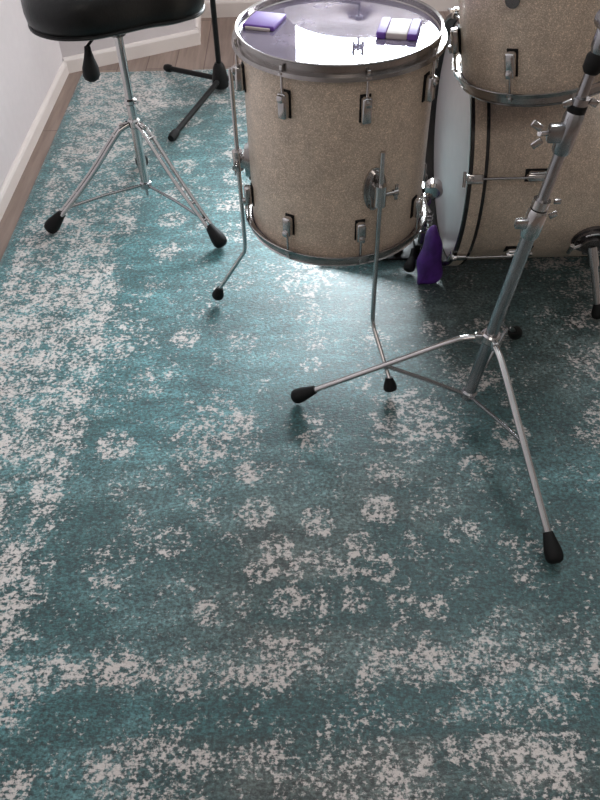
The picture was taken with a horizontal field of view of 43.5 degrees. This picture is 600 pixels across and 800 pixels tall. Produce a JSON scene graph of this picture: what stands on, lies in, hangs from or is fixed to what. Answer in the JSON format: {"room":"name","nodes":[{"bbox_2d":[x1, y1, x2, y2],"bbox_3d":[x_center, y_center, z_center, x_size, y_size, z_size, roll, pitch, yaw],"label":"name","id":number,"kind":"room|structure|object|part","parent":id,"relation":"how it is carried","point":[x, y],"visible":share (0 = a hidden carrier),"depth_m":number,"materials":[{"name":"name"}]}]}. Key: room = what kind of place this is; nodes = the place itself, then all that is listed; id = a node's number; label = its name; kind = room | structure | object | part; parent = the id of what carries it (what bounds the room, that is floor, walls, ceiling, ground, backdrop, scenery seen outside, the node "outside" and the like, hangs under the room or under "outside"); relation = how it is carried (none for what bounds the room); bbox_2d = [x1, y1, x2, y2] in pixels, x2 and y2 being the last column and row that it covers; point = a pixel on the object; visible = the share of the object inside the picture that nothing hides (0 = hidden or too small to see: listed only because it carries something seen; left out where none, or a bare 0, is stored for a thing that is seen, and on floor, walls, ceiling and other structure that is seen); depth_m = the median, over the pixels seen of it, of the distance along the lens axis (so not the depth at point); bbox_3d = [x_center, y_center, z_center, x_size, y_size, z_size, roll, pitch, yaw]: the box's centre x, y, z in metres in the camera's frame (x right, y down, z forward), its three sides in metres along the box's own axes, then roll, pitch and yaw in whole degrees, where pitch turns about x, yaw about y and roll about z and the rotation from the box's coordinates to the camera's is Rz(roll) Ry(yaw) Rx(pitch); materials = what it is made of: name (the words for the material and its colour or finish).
{"room":"studio","nodes":[
{"label":"studio","id":0,"kind":"room"},
{"bbox_2d":[0,0,62,187],"bbox_3d":[-1.042,-0.538,0.624,0.120,2.550,4.882,-2,46,0],"label":"wall","id":1,"kind":"structure","parent":0,"point":[30,63],"depth_m":2.67,"materials":[{"name":"white paint"}]},
{"bbox_2d":[0,61,68,220],"bbox_3d":[-0.952,0.328,1.522,0.016,0.052,4.882,-2,46,0],"label":"baseboard","id":2,"kind":"structure","parent":1,"relation":"attached to","point":[11,181],"depth_m":2.75,"materials":[{"name":"white paint"}]},
{"bbox_2d":[59,18,195,57],"bbox_3d":[-0.827,-2.565,2.577,0.664,2.550,0.738,-2,46,0],"label":"wall","id":3,"kind":"structure","parent":0,"point":[68,48],"depth_m":3.27,"materials":[{"name":"white paint"}]},
{"bbox_2d":[63,29,200,72],"bbox_3d":[-0.730,-1.537,3.310,0.624,0.064,0.016,-22,49,-19],"label":"baseboard","id":4,"kind":"structure","parent":3,"relation":"attached to","point":[107,56],"depth_m":3.32,"materials":[{"name":"white paint"}]},
{"bbox_2d":[195,16,200,39],"bbox_3d":[-0.477,-1.772,3.522,0.016,0.075,0.339,-4,46,-2],"label":"baseboard","id":5,"kind":"structure","parent":3,"relation":"attached to","point":[198,19],"depth_m":3.46,"materials":[{"name":"white paint"}]},
{"bbox_2d":[0,11,450,260],"bbox_3d":[0.720,0.112,1.792,3.967,0.100,6.100,-2,46,0],"label":"floor","id":6,"kind":"structure","parent":0,"point":[198,57],"depth_m":3.24,"materials":[{"name":"brown wood"}]},
{"bbox_2d":[0,69,599,799],"bbox_3d":[0.120,-0.299,2.127,2.043,0.012,3.142,-2,46,0],"label":"area rug","id":7,"kind":"object","parent":6,"relation":"on","point":[215,584],"visible":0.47,"depth_m":1.61,"materials":[{"name":"teal carpet"}]},
{"bbox_2d":[21,0,226,247],"bbox_3d":[-0.447,-0.836,2.153,0.558,0.718,0.505,21,50,20],"label":"stool","id":8,"kind":"object","parent":7,"relation":"on","point":[56,20],"visible":1,"depth_m":1.91,"materials":[{"name":"silver metal"}]},
{"bbox_3d":[-0.535,-0.901,1.970,0.044,0.096,0.145,7,47,8],"label":"clamp knob","id":9,"kind":"part","parent":8,"relation":"part of","materials":[{"name":"black plastic"}]},
{"bbox_3d":[-0.629,-0.691,2.279,0.280,0.263,0.031,-18,48,-15],"label":"leg","id":10,"kind":"part","parent":8,"relation":"part of","materials":[{"name":"silver metal"}]},
{"bbox_3d":[-0.482,-1.061,1.955,0.467,0.118,0.400,-2,46,0],"label":"seat","id":11,"kind":"part","parent":8,"relation":"part of","materials":[{"name":"black leather"}]},
{"bbox_3d":[-0.495,-0.950,2.096,0.024,0.240,0.024,-2,46,0],"label":"seat post","id":12,"kind":"part","parent":8,"relation":"part of","materials":[{"name":"silver metal"}]},
{"bbox_3d":[-0.370,-0.661,2.244,0.292,0.263,0.031,32,55,28],"label":"leg","id":13,"kind":"part","parent":8,"relation":"part of","materials":[{"name":"silver metal"}]},
{"bbox_2d":[163,0,234,141],"bbox_3d":[-0.168,-1.648,2.486,0.829,1.352,0.642,-2,46,0],"label":"boom stand","id":14,"kind":"object","parent":7,"relation":"on","point":[219,77],"visible":0.8,"depth_m":2.96,"materials":[{"name":"metal"}]},
{"bbox_3d":[-0.447,-1.349,3.100,0.257,0.043,0.021,28,53,25],"label":"leg","id":15,"kind":"part","parent":14,"relation":"part of","materials":[{"name":"black metal"}]},
{"bbox_3d":[-0.396,-1.123,2.883,0.021,0.047,0.403,13,48,14],"label":"leg","id":16,"kind":"part","parent":14,"relation":"part of","materials":[{"name":"black metal"}]},
{"bbox_2d":[212,0,447,391],"bbox_3d":[0.032,-0.488,1.776,0.562,0.738,0.628,-2,46,0],"label":"floor tom","id":17,"kind":"object","parent":7,"relation":"on","point":[333,156],"depth_m":1.56,"materials":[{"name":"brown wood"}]},
{"bbox_3d":[-0.188,-0.509,1.855,0.097,0.613,0.011,4,46,6],"label":"leg","id":18,"kind":"part","parent":17,"relation":"part of","materials":[{"name":"silver metal"}]},
{"bbox_3d":[-0.130,-0.707,1.534,0.015,0.058,0.015,-10,47,-8],"label":"tension rod","id":19,"kind":"part","parent":17,"relation":"part of","materials":[{"name":"silver metal"}]},
{"bbox_3d":[-0.123,-0.447,1.803,0.015,0.063,0.015,-10,47,-8],"label":"tension rod","id":20,"kind":"part","parent":17,"relation":"part of","materials":[{"name":"silver metal"}]},
{"bbox_2d":[242,11,285,31],"bbox_3d":[-0.075,-0.793,1.575,0.070,0.009,0.085,13,48,14],"label":"pad","id":21,"kind":"object","parent":17,"relation":"on","point":[259,20],"visible":1,"depth_m":1.56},
{"bbox_3d":[-0.035,-0.611,1.438,0.015,0.058,0.015,24,51,23],"label":"tension rod","id":22,"kind":"part","parent":17,"relation":"part of","materials":[{"name":"silver metal"}]},
{"bbox_3d":[-0.028,-0.351,1.708,0.015,0.063,0.015,24,51,23],"label":"tension rod","id":23,"kind":"part","parent":17,"relation":"part of","materials":[{"name":"silver metal"}]},
{"bbox_3d":[0.136,-0.333,1.686,0.015,0.063,0.015,-10,47,-8],"label":"tension rod","id":24,"kind":"part","parent":17,"relation":"part of","materials":[{"name":"silver metal"}]},
{"bbox_3d":[0.128,-0.593,1.417,0.015,0.058,0.015,-10,47,-8],"label":"tension rod","id":25,"kind":"part","parent":17,"relation":"part of","materials":[{"name":"silver metal"}]},
{"bbox_3d":[0.192,-0.269,1.662,0.011,0.544,0.126,-16,48,-13],"label":"leg","id":26,"kind":"part","parent":17,"relation":"part of","materials":[{"name":"silver metal"}]},
{"bbox_2d":[376,17,421,40],"bbox_3d":[0.201,-0.753,1.526,0.082,0.013,0.087,9,47,10],"label":"pad","id":27,"kind":"object","parent":17,"relation":"on","point":[394,28],"visible":1,"depth_m":1.51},
{"bbox_3d":[0.271,-0.403,1.750,0.015,0.063,0.015,24,51,23],"label":"tension rod","id":28,"kind":"part","parent":17,"relation":"part of","materials":[{"name":"silver metal"}]},
{"bbox_3d":[0.264,-0.663,1.481,0.015,0.058,0.015,24,51,23],"label":"tension rod","id":29,"kind":"part","parent":17,"relation":"part of","materials":[{"name":"silver metal"}]},
{"bbox_2d":[382,178,442,272],"bbox_3d":[0.224,-0.546,2.102,0.335,0.362,0.180,-2,46,0],"label":"drum pedal","id":30,"kind":"object","parent":7,"relation":"on","point":[432,188],"visible":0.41,"depth_m":2.13,"materials":[{"name":"silver metal"}]},
{"bbox_3d":[0.210,-0.442,2.240,0.300,0.006,0.085,-2,46,0],"label":"plate","id":31,"kind":"part","parent":30,"relation":"part of","materials":[{"name":"black metal"}]},
{"bbox_3d":[0.351,-0.463,2.139,0.030,0.040,0.018,-2,46,0],"label":"plate","id":32,"kind":"part","parent":30,"relation":"part of","materials":[{"name":"silver metal"}]},
{"bbox_3d":[0.352,-0.515,2.168,0.034,0.212,0.138,-2,46,0],"label":"frame","id":33,"kind":"part","parent":30,"relation":"part of","materials":[{"name":"silver metal"}]},
{"bbox_2d":[417,225,442,284],"bbox_3d":[0.363,-0.402,2.077,0.077,0.192,0.050,-2,46,0],"label":"pouch","id":34,"kind":"object","parent":7,"relation":"on","point":[429,264],"visible":1,"depth_m":2.07,"materials":[{"name":"fabric"}]},
{"bbox_2d":[291,9,599,563],"bbox_3d":[0.434,-0.358,1.439,0.718,1.040,0.622,32,55,28],"label":"cymbal stand","id":35,"kind":"object","parent":7,"relation":"on","point":[563,135],"visible":1,"depth_m":1.51,"materials":[{"name":"metal"}]},
{"bbox_3d":[0.489,-0.164,1.795,0.016,0.199,0.255,22,50,21],"label":"leg","id":36,"kind":"part","parent":35,"relation":"part of","materials":[{"name":"silver metal"}]},
{"bbox_2d":[425,7,599,318],"bbox_3d":[0.646,-0.764,1.966,0.544,0.845,0.760,-2,46,0],"label":"bass drum","id":37,"kind":"object","parent":7,"relation":"on","point":[484,160],"visible":0.59,"depth_m":1.84,"materials":[{"name":"brown wood"}]},
{"bbox_3d":[0.468,-0.373,1.962,0.167,0.036,0.008,-2,77,0],"label":"tension rod","id":38,"kind":"part","parent":37,"relation":"part of","materials":[{"name":"silver metal"}]},
{"bbox_3d":[0.464,-0.518,1.759,0.167,0.036,0.008,-2,32,0],"label":"tension rod","id":39,"kind":"part","parent":37,"relation":"part of","materials":[{"name":"silver metal"}]},
{"bbox_2d":[448,0,599,106],"bbox_3d":[0.491,-0.831,1.499,0.424,0.389,0.394,-10,47,-8],"label":"tom drum","id":40,"kind":"object","parent":37,"relation":"attached to","point":[513,53],"visible":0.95,"depth_m":1.46,"materials":[{"name":"brown wood"}]},
{"bbox_3d":[0.334,-0.726,1.621,0.015,0.055,0.015,-6,46,10],"label":"tension rod","id":41,"kind":"part","parent":40,"relation":"part of","materials":[{"name":"silver metal"}]},
{"bbox_3d":[0.417,-0.618,1.495,0.015,0.055,0.015,19,54,29],"label":"tension rod","id":42,"kind":"part","parent":40,"relation":"part of","materials":[{"name":"silver metal"}]},
{"bbox_2d":[505,0,519,8],"bbox_3d":[0.393,-0.737,1.386,0.028,0.028,0.010,24,51,23],"label":"air vent","id":43,"kind":"object","parent":40,"relation":"attached to","point":[509,4],"depth_m":1.39,"materials":[{"name":"silver metal"}]},
{"bbox_3d":[0.768,-0.324,1.958,0.027,0.171,0.092,-25,50,-21],"label":"spur leg","id":44,"kind":"part","parent":37,"relation":"part of","materials":[{"name":"silver metal"}]},
{"bbox_3d":[0.900,-2.836,2.791,2.843,2.550,0.120,-2,46,0],"label":"wall","id":45,"kind":"structure","parent":0,"visible":0},
{"bbox_2d":[201,0,458,17],"bbox_3d":[0.925,-1.929,3.635,2.843,0.075,0.016,-2,46,0],"label":"baseboard","id":46,"kind":"structure","parent":45,"relation":"attached to","point":[224,8],"depth_m":3.63,"materials":[{"name":"white paint"}]}
]}

